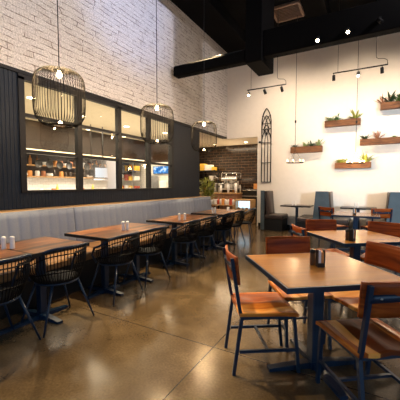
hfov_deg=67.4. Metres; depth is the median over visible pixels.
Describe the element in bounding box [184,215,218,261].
armchair
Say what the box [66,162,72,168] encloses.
plate
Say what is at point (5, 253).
dining table
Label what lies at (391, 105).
wall planter
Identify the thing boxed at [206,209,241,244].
dining table
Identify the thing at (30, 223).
banquette
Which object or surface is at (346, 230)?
pepper mill
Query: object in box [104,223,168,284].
dining table
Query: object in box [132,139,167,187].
wall
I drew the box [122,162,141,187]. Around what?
rack
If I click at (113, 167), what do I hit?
window
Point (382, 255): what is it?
wooden chair
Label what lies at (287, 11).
ceiling vent
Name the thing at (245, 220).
armchair
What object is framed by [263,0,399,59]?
ceiling beam
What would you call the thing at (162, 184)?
appliance
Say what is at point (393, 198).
bench
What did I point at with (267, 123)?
lattice
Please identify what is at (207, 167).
product box
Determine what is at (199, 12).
ceiling
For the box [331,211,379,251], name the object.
dining table
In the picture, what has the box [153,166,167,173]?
screen
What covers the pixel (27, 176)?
shelf
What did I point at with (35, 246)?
dining table
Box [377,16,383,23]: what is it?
spotlight
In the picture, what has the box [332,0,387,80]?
track light
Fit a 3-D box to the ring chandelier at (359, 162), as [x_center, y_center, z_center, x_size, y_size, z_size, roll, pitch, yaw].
[3.996,-2.806,7.617,0.428,3.748,0.431,2,4,29]
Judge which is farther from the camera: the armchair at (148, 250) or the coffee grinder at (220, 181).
the coffee grinder at (220, 181)
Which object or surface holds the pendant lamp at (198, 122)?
hanging from the ceiling at (199, 12)
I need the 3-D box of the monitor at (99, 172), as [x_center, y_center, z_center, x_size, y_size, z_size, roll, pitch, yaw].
[-2.585,-1.237,7.989,0.060,1.420,0.600,3,4,41]
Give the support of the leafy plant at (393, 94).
in the wall planter at (391, 105)
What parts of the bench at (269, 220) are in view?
panel, backrest, seat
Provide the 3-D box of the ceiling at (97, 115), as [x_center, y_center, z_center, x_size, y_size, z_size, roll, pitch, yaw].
[-1.738,-1.967,7.772,4.750,0.080,10.200,2,4,29]
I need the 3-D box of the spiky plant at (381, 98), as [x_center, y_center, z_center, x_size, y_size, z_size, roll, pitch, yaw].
[4.654,-2.575,7.626,0.462,0.258,0.299,2,4,29]
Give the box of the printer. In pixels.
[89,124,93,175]
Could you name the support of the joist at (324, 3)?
attached to the ceiling at (199, 12)
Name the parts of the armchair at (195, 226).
leg, seat, leg, cord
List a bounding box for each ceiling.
[24,82,257,147]
[170,0,378,52]
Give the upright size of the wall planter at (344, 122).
0.160 m
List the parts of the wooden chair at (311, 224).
backrest, seat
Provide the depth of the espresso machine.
10.70 m
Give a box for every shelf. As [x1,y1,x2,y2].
[27,164,125,170]
[27,176,125,178]
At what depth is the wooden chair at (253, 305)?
2.19 m
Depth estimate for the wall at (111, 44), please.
5.56 m
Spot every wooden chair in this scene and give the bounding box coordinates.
[222,245,300,375]
[266,236,332,349]
[290,224,306,302]
[306,219,348,256]
[315,281,399,399]
[318,206,348,246]
[323,241,399,369]
[360,209,392,229]
[360,221,399,274]
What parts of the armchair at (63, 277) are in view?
leg, leg, seat, cord, leg, leg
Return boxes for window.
[17,73,173,192]
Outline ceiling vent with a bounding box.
[274,0,304,22]
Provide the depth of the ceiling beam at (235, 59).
6.55 m
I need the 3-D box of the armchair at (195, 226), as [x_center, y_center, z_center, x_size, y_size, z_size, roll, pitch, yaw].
[-0.232,0.696,4.941,0.496,0.790,0.568,1,3,25]
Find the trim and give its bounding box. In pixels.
[0,63,226,138]
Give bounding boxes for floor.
[0,222,399,399]
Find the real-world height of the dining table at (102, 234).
0.750 m
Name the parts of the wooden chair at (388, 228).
backrest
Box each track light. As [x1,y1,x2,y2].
[247,57,285,96]
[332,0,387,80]
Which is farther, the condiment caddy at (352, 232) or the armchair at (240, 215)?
the armchair at (240, 215)
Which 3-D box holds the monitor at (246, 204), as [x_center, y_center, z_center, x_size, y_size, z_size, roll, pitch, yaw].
[1.553,0.157,10.287,0.490,0.250,0.010,2,4,29]
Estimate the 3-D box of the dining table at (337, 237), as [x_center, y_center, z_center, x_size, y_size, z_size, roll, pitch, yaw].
[1.809,0.789,3.510,0.827,0.750,0.827,0,3,-8]
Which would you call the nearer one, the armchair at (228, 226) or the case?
the armchair at (228, 226)
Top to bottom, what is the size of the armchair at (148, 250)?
0.790 m
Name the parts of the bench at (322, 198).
seat, panel, backrest, seat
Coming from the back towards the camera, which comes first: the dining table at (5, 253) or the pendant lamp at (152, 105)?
the pendant lamp at (152, 105)
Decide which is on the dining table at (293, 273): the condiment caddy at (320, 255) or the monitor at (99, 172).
the condiment caddy at (320, 255)
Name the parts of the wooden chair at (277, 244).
post, leg, backrest, seat frame, seat, post, leg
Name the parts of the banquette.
backrest, seat, backrest, seat, backrest, seat, backrest, seat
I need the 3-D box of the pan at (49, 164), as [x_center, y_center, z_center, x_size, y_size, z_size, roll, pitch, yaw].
[-3.779,-0.972,7.522,0.030,0.360,0.197,2,4,29]
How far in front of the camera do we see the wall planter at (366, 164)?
8.04 m
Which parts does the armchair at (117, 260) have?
leg, seat, leg, cord, leg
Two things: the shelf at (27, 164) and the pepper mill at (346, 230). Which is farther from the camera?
the shelf at (27, 164)
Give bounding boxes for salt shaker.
[1,236,5,249]
[9,236,14,248]
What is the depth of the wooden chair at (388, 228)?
3.93 m
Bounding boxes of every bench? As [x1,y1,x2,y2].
[260,191,287,230]
[297,191,349,229]
[366,192,399,229]
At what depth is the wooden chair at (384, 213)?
6.09 m
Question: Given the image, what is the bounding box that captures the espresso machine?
[221,173,240,192]
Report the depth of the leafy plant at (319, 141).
8.43 m
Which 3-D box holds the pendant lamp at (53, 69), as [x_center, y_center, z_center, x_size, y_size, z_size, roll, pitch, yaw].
[-1.496,-2.615,3.118,0.518,3.650,0.517,2,4,29]
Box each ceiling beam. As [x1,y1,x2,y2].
[174,50,246,78]
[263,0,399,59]
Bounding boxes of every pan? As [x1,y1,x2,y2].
[35,154,42,167]
[46,155,52,167]
[56,156,62,168]
[66,157,72,168]
[84,159,89,169]
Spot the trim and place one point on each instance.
(7, 67)
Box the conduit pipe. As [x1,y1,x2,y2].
[203,49,244,59]
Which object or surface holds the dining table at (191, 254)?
on the floor
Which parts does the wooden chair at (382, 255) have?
leg, seat, backrest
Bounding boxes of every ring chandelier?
[287,15,303,163]
[346,41,364,163]
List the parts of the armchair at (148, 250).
leg, seat, leg, cord, leg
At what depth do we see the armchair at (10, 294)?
2.44 m
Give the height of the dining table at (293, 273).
0.750 m
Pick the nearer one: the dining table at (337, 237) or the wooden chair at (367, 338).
the wooden chair at (367, 338)
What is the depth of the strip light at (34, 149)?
7.99 m
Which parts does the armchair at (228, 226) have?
seat, cord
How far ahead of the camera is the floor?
2.46 m
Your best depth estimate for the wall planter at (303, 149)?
8.59 m
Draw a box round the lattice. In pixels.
[261,108,271,181]
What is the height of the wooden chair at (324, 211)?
0.852 m
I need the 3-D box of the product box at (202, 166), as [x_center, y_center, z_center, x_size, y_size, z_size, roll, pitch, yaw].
[0.147,-1.315,12.065,0.200,0.270,0.260,2,4,29]
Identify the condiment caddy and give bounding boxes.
[315,249,324,266]
[349,229,355,240]
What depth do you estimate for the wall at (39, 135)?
8.09 m
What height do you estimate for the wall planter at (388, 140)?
0.155 m
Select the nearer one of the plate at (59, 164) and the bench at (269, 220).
the plate at (59, 164)
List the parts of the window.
sill, pane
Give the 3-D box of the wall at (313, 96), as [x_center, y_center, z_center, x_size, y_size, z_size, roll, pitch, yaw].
[4.806,-1.880,7.832,8.900,5.620,0.120,2,4,29]
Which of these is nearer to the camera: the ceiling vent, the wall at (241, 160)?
the ceiling vent
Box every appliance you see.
[151,176,157,187]
[159,181,167,187]
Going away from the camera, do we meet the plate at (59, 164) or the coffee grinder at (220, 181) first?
the plate at (59, 164)
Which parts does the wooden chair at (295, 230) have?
backrest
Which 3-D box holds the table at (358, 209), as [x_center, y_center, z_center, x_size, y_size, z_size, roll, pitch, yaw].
[4.094,0.562,7.777,0.812,0.750,0.562,2,4,29]
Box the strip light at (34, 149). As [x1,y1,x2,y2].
[26,147,143,160]
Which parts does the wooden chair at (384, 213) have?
backrest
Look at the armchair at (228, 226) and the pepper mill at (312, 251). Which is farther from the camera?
the armchair at (228, 226)
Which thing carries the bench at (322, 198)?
on the floor
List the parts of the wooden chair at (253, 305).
post, backrest, post, seat, seat frame, leg, leg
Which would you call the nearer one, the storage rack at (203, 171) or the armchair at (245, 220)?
the armchair at (245, 220)
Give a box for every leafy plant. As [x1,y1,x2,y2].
[315,139,324,145]
[349,109,362,117]
[359,150,378,161]
[380,90,396,101]
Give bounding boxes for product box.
[200,164,206,169]
[205,165,213,169]
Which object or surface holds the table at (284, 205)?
on the floor
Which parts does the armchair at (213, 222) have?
seat, cord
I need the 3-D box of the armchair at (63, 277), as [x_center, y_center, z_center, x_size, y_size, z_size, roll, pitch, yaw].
[-1.368,0.803,2.927,0.496,0.790,0.568,2,4,32]
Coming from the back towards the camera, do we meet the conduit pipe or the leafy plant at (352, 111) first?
the leafy plant at (352, 111)
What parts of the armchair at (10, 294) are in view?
leg, seat, cord, leg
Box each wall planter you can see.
[290,145,322,153]
[325,118,360,127]
[335,162,370,168]
[360,137,399,145]
[380,101,399,110]
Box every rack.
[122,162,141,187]
[200,170,218,191]
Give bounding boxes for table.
[0,236,88,329]
[0,248,33,334]
[64,227,142,298]
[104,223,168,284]
[146,217,197,266]
[168,214,213,258]
[191,211,230,249]
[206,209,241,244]
[245,252,399,399]
[280,204,313,231]
[307,230,399,300]
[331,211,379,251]
[340,206,376,229]
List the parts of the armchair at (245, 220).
cord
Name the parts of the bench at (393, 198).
seat, backrest, panel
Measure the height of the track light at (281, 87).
2.049 m
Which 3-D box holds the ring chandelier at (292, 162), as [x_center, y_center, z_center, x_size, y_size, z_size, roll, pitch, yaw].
[2.453,-2.818,7.659,0.428,3.728,0.431,2,4,29]
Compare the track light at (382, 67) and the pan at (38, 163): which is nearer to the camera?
the track light at (382, 67)
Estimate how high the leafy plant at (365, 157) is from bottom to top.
0.375 m
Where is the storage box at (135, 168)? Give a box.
[133,166,139,170]
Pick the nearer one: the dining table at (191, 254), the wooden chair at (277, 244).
the wooden chair at (277, 244)
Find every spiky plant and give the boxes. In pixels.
[372,131,385,137]
[373,93,392,103]
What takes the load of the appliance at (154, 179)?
on the floor
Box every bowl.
[35,160,42,167]
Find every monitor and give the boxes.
[92,127,105,179]
[239,201,249,207]
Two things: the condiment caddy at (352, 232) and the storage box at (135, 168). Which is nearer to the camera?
the condiment caddy at (352, 232)
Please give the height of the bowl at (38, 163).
0.200 m
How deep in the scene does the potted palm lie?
9.20 m
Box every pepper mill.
[310,249,315,264]
[345,229,348,239]
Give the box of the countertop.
[200,192,243,222]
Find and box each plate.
[56,161,62,168]
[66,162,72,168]
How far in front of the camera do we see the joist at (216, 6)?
7.42 m
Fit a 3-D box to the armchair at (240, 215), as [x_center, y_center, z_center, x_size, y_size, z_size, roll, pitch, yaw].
[0.746,0.603,6.676,0.496,0.790,0.568,2,4,34]
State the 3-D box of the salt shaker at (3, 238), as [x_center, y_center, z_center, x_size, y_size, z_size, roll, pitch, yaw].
[-1.812,0.394,2.767,0.042,0.118,0.042,2,4,29]
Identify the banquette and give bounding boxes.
[0,196,231,319]
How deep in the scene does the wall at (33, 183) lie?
8.42 m
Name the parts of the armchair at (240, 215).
cord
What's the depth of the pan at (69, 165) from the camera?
8.03 m
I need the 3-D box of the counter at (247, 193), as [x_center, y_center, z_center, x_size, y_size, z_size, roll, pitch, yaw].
[1.906,0.187,10.947,0.640,1.160,0.597,2,4,29]
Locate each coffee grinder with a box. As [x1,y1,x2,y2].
[213,177,217,191]
[218,177,223,192]
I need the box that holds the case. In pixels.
[235,199,255,224]
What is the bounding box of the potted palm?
[199,177,218,199]
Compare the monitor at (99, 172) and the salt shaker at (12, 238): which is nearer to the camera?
the salt shaker at (12, 238)
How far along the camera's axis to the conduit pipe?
6.44 m
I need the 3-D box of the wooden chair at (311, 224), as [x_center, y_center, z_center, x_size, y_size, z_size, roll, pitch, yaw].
[1.710,0.712,4.034,0.434,0.852,0.510,0,3,-1]
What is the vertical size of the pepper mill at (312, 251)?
0.118 m
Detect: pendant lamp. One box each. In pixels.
[32,0,85,127]
[140,0,173,143]
[191,121,216,151]
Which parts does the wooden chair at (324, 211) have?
backrest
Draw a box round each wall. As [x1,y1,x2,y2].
[0,0,226,209]
[25,119,144,159]
[26,153,131,189]
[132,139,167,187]
[199,144,257,195]
[227,32,399,229]
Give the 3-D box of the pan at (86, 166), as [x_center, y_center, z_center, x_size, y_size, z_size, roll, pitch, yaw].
[-3.220,-1.025,8.514,0.030,0.360,0.197,2,4,29]
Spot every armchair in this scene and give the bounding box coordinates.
[0,254,40,339]
[20,242,94,337]
[87,231,143,305]
[122,226,170,289]
[166,218,201,270]
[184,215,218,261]
[206,212,234,250]
[218,210,244,245]
[233,208,255,242]
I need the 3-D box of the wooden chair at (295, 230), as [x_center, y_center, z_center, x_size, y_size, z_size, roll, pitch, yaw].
[1.389,0.735,3.600,0.510,0.852,0.434,0,3,-4]
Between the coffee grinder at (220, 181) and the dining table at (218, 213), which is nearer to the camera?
the dining table at (218, 213)
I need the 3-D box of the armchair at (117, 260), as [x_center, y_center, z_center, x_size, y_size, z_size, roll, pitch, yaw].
[-0.984,0.767,3.610,0.496,0.790,0.568,2,3,26]
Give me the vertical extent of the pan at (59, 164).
0.360 m
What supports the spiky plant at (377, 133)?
on the wall planter at (388, 140)
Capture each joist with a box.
[204,0,244,45]
[320,0,329,14]
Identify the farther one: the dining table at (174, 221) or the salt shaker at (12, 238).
the dining table at (174, 221)
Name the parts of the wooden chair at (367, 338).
leg, seat, seat frame, post, leg, backrest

